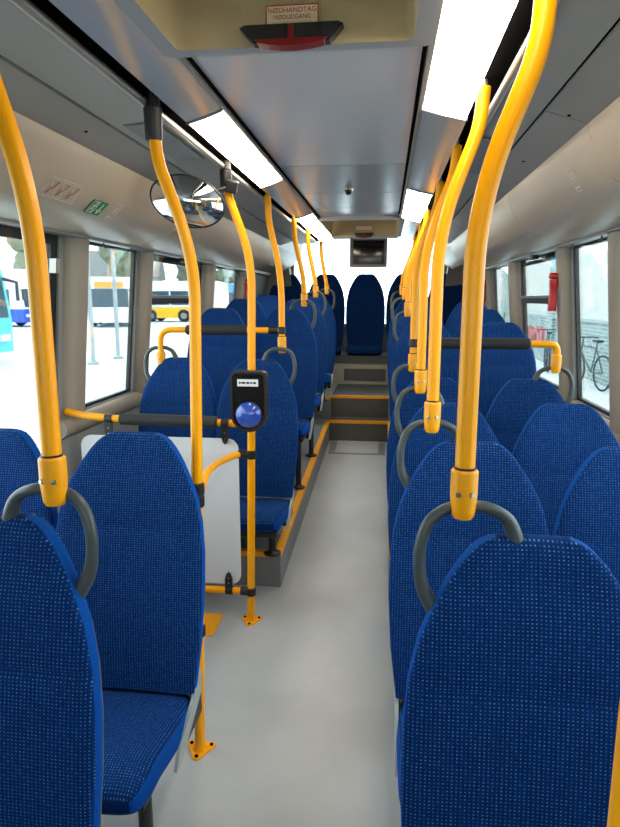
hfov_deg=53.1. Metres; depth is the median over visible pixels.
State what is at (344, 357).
trim
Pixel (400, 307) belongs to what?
passenger seat
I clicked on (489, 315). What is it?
passenger seat
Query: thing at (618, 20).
trim
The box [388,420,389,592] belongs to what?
trim
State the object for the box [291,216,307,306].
pole
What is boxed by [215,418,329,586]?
platform
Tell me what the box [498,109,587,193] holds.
trim
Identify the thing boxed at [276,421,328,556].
trim
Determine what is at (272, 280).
trim
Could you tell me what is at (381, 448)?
trim
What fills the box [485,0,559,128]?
trim
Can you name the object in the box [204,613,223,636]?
trim
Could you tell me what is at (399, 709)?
seat cushion
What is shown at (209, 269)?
trim
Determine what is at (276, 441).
passenger seat
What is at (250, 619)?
pole
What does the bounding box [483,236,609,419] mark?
wall
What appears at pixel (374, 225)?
roof hatch
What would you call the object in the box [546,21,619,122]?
trim
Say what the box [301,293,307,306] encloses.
socket
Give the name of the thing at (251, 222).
trim
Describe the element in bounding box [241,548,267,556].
trim
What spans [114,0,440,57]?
roof hatch
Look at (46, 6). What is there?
trim
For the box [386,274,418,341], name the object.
passenger seat
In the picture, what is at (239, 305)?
passenger seat
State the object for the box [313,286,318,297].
socket
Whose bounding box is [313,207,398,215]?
ceiling panel
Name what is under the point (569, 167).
sign
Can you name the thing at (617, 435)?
trim
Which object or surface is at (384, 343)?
wall
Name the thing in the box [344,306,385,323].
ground
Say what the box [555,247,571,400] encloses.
trim
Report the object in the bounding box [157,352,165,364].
socket
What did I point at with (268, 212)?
pole
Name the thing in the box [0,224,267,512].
wall
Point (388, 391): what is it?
trim
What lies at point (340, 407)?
step
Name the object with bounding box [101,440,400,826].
floor
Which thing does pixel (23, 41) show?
trim
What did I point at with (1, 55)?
trim
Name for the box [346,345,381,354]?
seat cushion
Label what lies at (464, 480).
socket
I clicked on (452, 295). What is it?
passenger seat
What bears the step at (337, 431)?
on the floor
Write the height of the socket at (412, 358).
0.090 m
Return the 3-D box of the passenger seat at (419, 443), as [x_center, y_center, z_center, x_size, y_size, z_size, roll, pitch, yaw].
[0.517,0.510,2.289,0.458,1.166,0.599,1,11,7]
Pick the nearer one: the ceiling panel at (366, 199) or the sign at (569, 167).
the sign at (569, 167)
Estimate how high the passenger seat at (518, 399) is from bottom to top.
0.985 m
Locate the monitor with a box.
[350,239,387,267]
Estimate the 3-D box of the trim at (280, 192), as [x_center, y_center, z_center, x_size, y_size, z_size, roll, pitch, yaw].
[-0.116,-1.232,3.597,0.114,0.047,1.192,1,11,7]
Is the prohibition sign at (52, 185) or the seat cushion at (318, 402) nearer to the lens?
the prohibition sign at (52, 185)
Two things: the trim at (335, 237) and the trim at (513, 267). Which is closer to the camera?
the trim at (513, 267)
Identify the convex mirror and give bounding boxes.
[150,174,238,228]
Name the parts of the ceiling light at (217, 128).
frame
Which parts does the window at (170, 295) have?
frame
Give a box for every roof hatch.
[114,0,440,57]
[315,215,404,237]
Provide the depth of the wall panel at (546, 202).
2.25 m
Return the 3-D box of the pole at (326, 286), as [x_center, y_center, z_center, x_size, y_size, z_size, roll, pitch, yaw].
[0.138,-1.423,5.998,0.098,0.530,0.050,1,11,7]
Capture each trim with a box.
[0,0,220,179]
[0,55,188,181]
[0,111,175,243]
[0,217,270,275]
[1,55,290,238]
[9,0,318,244]
[30,0,319,240]
[49,0,220,121]
[60,392,142,438]
[61,406,139,482]
[62,236,88,419]
[123,123,203,160]
[128,217,279,268]
[135,251,153,393]
[178,58,335,239]
[202,264,215,313]
[204,178,281,218]
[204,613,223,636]
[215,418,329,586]
[221,195,292,244]
[238,271,245,298]
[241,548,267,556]
[254,242,302,272]
[261,180,310,217]
[261,217,314,243]
[267,267,291,294]
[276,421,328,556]
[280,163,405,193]
[298,384,337,418]
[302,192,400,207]
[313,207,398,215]
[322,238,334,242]
[326,363,387,384]
[328,442,384,454]
[329,420,387,423]
[331,395,387,398]
[334,351,387,363]
[335,237,395,238]
[335,440,378,453]
[344,369,385,380]
[388,391,389,419]
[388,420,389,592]
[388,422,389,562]
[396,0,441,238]
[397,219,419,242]
[398,46,427,213]
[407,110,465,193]
[416,0,533,233]
[434,241,463,270]
[445,266,462,285]
[447,191,505,243]
[450,194,574,267]
[452,17,619,219]
[453,174,479,215]
[468,138,490,173]
[482,0,619,145]
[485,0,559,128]
[485,226,619,269]
[485,269,492,308]
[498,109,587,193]
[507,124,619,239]
[508,261,519,327]
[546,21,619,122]
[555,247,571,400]
[571,400,619,445]
[588,96,619,181]
[607,231,619,433]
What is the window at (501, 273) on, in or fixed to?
in the wall at (573, 313)
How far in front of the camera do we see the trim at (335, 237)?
5.97 m
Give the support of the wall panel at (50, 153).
attached to the wall at (261, 280)
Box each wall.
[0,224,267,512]
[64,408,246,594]
[340,328,386,351]
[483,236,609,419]
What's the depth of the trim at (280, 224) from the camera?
4.83 m
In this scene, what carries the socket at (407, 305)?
attached to the pole at (407, 305)
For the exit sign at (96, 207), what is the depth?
2.32 m
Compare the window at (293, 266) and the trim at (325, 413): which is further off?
the window at (293, 266)
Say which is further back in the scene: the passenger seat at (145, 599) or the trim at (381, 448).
the trim at (381, 448)
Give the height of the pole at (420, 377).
0.935 m
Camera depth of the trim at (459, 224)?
4.15 m
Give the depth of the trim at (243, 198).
3.48 m
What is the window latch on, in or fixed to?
in the wall at (573, 313)
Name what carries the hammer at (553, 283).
attached to the wall at (573, 313)
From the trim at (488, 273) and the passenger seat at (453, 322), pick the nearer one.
the passenger seat at (453, 322)
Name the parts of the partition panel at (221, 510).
rail, rail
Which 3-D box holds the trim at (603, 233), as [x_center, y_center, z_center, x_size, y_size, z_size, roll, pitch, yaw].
[1.283,-0.809,2.817,0.050,0.032,8.700,1,11,7]
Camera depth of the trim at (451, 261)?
6.57 m
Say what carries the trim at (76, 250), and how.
attached to the wall at (261, 280)
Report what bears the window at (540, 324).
in the wall at (573, 313)
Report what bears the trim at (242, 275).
attached to the wall at (261, 280)
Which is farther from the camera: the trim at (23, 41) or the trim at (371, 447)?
the trim at (371, 447)
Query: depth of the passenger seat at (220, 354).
4.32 m
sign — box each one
[38,176,83,203]
[83,199,108,215]
[105,204,123,220]
[565,167,582,191]
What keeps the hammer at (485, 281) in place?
attached to the wall at (573, 313)
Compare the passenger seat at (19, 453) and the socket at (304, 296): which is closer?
the passenger seat at (19, 453)
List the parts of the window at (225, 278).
frame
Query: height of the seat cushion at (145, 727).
0.155 m
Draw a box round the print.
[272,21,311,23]
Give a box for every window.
[0,225,59,452]
[85,242,134,407]
[149,254,200,375]
[213,266,236,307]
[291,264,446,327]
[494,265,509,321]
[521,252,558,389]
[574,237,609,415]
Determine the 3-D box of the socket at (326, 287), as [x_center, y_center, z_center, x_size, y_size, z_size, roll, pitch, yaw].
[0.163,-1.206,6.035,0.048,0.090,0.050,1,11,7]
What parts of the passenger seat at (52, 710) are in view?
grab handle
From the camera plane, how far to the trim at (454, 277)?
7.22 m
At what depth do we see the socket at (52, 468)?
1.11 m
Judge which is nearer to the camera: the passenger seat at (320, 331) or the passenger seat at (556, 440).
the passenger seat at (556, 440)
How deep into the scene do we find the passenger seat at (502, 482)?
1.79 m
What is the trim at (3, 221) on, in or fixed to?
attached to the wall at (261, 280)
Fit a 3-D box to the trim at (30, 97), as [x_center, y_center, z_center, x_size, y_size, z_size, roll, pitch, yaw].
[-0.818,-0.700,0.929,0.126,0.049,4.470,1,11,7]
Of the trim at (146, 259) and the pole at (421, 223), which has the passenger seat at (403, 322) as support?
the pole at (421, 223)
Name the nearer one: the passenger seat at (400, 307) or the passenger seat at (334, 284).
the passenger seat at (400, 307)
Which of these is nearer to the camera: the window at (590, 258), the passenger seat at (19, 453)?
the passenger seat at (19, 453)
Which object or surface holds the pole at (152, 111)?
on the floor
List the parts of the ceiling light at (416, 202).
frame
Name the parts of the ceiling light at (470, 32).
frame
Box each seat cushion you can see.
[101,687,190,814]
[240,497,289,532]
[298,419,310,436]
[314,394,321,407]
[325,374,331,384]
[335,345,340,354]
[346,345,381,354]
[396,701,403,800]
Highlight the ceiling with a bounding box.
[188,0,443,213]
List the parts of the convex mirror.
arm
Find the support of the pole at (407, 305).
attached to the passenger seat at (449, 364)
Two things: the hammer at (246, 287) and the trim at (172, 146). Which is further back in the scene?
the hammer at (246, 287)
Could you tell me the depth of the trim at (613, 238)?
2.58 m
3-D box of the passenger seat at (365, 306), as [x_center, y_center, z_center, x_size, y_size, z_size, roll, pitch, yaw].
[0.641,-1.143,7.233,0.463,0.964,0.599,1,11,7]
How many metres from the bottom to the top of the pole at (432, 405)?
0.955 m
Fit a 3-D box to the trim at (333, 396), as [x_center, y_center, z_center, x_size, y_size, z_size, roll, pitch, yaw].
[0.492,-0.164,6.143,0.565,0.026,0.039,1,11,7]
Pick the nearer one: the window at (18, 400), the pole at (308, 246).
the window at (18, 400)
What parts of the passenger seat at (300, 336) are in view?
backrest, leg, foot plate, grab handle, seat frame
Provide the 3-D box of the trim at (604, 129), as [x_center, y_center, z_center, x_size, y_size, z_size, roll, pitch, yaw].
[0.800,-0.429,0.171,0.400,0.222,3.280,1,11,7]
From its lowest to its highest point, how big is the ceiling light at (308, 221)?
0.051 m
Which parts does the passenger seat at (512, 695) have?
grab handle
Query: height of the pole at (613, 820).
1.377 m
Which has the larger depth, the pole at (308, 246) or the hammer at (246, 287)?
the hammer at (246, 287)
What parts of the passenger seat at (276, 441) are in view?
backrest, seat frame, leg, foot plate, grab handle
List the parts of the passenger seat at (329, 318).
backrest, grab handle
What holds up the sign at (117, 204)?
attached to the wall at (261, 280)
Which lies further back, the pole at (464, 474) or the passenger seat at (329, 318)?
the passenger seat at (329, 318)
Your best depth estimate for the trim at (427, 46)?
1.98 m
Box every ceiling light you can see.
[186,109,282,188]
[295,213,332,241]
[401,188,432,222]
[422,0,517,120]
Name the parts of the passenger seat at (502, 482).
seat frame, grab handle, backrest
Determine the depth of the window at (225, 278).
5.56 m
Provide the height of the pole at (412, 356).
0.933 m
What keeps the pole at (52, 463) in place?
attached to the passenger seat at (52, 710)
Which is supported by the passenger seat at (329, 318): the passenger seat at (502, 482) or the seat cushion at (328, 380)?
the seat cushion at (328, 380)
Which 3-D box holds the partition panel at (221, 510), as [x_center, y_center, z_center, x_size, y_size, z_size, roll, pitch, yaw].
[-0.701,0.417,2.889,0.879,0.872,0.064,1,11,8]
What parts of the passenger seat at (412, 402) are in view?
grab handle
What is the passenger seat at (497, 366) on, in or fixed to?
on the trim at (388, 420)
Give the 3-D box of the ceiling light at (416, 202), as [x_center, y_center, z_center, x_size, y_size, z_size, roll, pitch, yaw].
[0.643,-1.266,3.805,0.137,0.051,1.200,1,11,7]
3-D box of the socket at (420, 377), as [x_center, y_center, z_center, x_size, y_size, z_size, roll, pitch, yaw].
[0.428,-0.123,2.403,0.048,0.090,0.050,1,11,7]
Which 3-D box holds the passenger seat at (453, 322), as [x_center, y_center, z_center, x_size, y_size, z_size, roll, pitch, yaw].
[1.367,-0.378,5.258,0.458,1.123,0.599,1,11,7]
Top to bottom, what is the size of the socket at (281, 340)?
0.090 m
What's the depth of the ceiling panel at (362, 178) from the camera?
3.04 m
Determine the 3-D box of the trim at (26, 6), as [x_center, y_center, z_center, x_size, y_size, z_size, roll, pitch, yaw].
[-0.380,-0.999,2.423,0.024,0.024,7.600,1,11,7]
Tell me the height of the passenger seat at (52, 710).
1.166 m
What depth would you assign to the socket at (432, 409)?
1.77 m
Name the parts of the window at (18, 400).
frame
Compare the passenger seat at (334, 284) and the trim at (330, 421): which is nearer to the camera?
the trim at (330, 421)
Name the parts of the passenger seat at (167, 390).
grab handle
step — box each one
[329,417,387,441]
[331,384,387,417]
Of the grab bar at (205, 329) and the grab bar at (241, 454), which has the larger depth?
the grab bar at (205, 329)
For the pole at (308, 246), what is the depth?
4.98 m
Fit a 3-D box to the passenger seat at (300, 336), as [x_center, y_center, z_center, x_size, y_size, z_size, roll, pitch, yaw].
[-0.193,-0.141,4.212,0.458,1.254,0.599,1,11,7]
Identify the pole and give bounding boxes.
[0,74,67,506]
[143,92,215,760]
[219,160,261,626]
[264,193,285,352]
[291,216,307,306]
[306,229,318,297]
[319,241,328,293]
[399,233,416,294]
[402,220,422,299]
[404,207,429,316]
[408,178,443,371]
[414,140,461,393]
[424,79,490,432]
[450,0,557,520]
[607,701,619,826]
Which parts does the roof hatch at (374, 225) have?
handle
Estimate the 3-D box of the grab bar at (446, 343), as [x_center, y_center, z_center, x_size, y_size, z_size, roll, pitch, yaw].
[0.867,-0.287,3.047,0.712,0.168,0.055,1,11,7]
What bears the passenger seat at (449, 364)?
on the trim at (388, 420)
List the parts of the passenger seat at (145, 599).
backrest, leg, seat frame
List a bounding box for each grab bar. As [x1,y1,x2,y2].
[157,325,278,364]
[203,450,248,490]
[426,338,561,372]
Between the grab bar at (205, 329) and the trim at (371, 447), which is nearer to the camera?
the grab bar at (205, 329)
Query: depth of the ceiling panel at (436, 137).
2.31 m
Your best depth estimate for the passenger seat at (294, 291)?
7.46 m
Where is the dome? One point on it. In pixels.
(348, 191)
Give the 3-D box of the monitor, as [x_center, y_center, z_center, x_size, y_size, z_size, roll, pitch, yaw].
[0.588,-1.633,6.230,0.375,0.320,0.066,1,11,7]
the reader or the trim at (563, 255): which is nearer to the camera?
the reader
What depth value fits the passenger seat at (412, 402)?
3.08 m
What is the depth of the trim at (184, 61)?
2.04 m
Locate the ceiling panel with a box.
[192,46,422,165]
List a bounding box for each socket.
[38,454,67,506]
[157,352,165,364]
[278,337,285,352]
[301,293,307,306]
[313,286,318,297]
[324,285,328,293]
[402,288,405,299]
[404,302,410,316]
[408,354,416,371]
[414,370,426,393]
[424,401,440,432]
[450,467,478,520]
[551,354,561,372]
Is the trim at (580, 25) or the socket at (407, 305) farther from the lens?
the socket at (407, 305)
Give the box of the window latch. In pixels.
[529,253,538,259]
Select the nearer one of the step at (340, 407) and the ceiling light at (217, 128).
the ceiling light at (217, 128)
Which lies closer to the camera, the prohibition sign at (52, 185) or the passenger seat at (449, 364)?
the prohibition sign at (52, 185)
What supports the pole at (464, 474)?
attached to the passenger seat at (512, 695)
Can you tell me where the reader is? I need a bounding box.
[230,370,268,431]
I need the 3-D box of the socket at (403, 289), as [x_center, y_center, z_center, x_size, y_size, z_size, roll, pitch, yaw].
[0.709,-0.892,4.623,0.048,0.090,0.050,1,11,7]
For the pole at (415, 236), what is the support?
attached to the passenger seat at (400, 307)
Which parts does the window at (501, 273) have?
frame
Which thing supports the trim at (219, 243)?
attached to the wall at (261, 280)
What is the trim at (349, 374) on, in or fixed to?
attached to the wall at (384, 343)
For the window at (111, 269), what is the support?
in the wall at (261, 280)
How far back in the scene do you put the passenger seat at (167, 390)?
3.49 m
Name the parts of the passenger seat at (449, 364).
grab handle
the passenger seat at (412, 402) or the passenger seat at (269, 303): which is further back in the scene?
the passenger seat at (269, 303)
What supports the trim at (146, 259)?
attached to the wall at (261, 280)
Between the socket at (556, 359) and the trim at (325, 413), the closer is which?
the socket at (556, 359)
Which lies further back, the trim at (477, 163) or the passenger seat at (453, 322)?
the passenger seat at (453, 322)
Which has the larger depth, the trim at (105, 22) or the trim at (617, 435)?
the trim at (617, 435)
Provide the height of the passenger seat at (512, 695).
1.144 m
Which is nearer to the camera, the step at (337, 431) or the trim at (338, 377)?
the step at (337, 431)
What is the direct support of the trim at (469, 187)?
attached to the trim at (618, 20)
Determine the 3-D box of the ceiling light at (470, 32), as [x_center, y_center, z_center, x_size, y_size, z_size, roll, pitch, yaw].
[0.330,-0.794,1.247,0.137,0.051,1.300,1,11,7]
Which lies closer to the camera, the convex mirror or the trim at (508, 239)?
the convex mirror
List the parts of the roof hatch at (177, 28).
handle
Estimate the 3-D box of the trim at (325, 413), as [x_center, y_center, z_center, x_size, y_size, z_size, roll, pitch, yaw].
[-0.221,-0.032,6.628,0.960,0.455,1.000,1,11,7]
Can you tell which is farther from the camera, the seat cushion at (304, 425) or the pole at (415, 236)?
the pole at (415, 236)
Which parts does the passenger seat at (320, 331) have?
backrest, leg, foot plate, grab handle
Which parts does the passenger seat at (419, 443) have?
grab handle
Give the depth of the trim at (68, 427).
3.23 m
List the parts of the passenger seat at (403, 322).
grab handle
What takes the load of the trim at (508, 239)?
attached to the wall at (573, 313)
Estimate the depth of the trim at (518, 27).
1.46 m
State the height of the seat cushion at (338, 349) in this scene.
0.155 m
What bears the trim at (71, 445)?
attached to the wall at (261, 280)
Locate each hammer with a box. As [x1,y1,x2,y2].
[245,279,247,298]
[484,281,485,301]
[548,273,557,310]
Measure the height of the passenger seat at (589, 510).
1.070 m
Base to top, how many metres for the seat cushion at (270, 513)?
0.155 m
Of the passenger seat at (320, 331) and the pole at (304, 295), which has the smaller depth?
the pole at (304, 295)
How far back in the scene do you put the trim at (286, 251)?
6.80 m
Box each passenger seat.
[0,428,58,529]
[0,483,103,826]
[56,431,204,826]
[139,346,216,437]
[187,308,247,408]
[216,347,297,556]
[226,299,266,335]
[256,295,277,316]
[256,299,317,488]
[269,274,301,303]
[285,291,326,456]
[308,274,344,354]
[308,288,335,400]
[346,274,384,354]
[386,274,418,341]
[386,364,457,499]
[387,291,429,355]
[387,297,444,390]
[388,386,498,557]
[388,419,548,800]
[389,311,459,421]
[400,500,619,826]
[428,274,462,325]
[445,302,486,337]
[455,309,504,358]
[478,322,536,419]
[486,366,573,453]
[512,403,618,534]
[553,446,619,583]
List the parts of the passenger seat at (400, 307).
grab handle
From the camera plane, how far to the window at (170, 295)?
4.19 m
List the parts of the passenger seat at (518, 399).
grab handle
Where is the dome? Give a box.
[343,188,352,194]

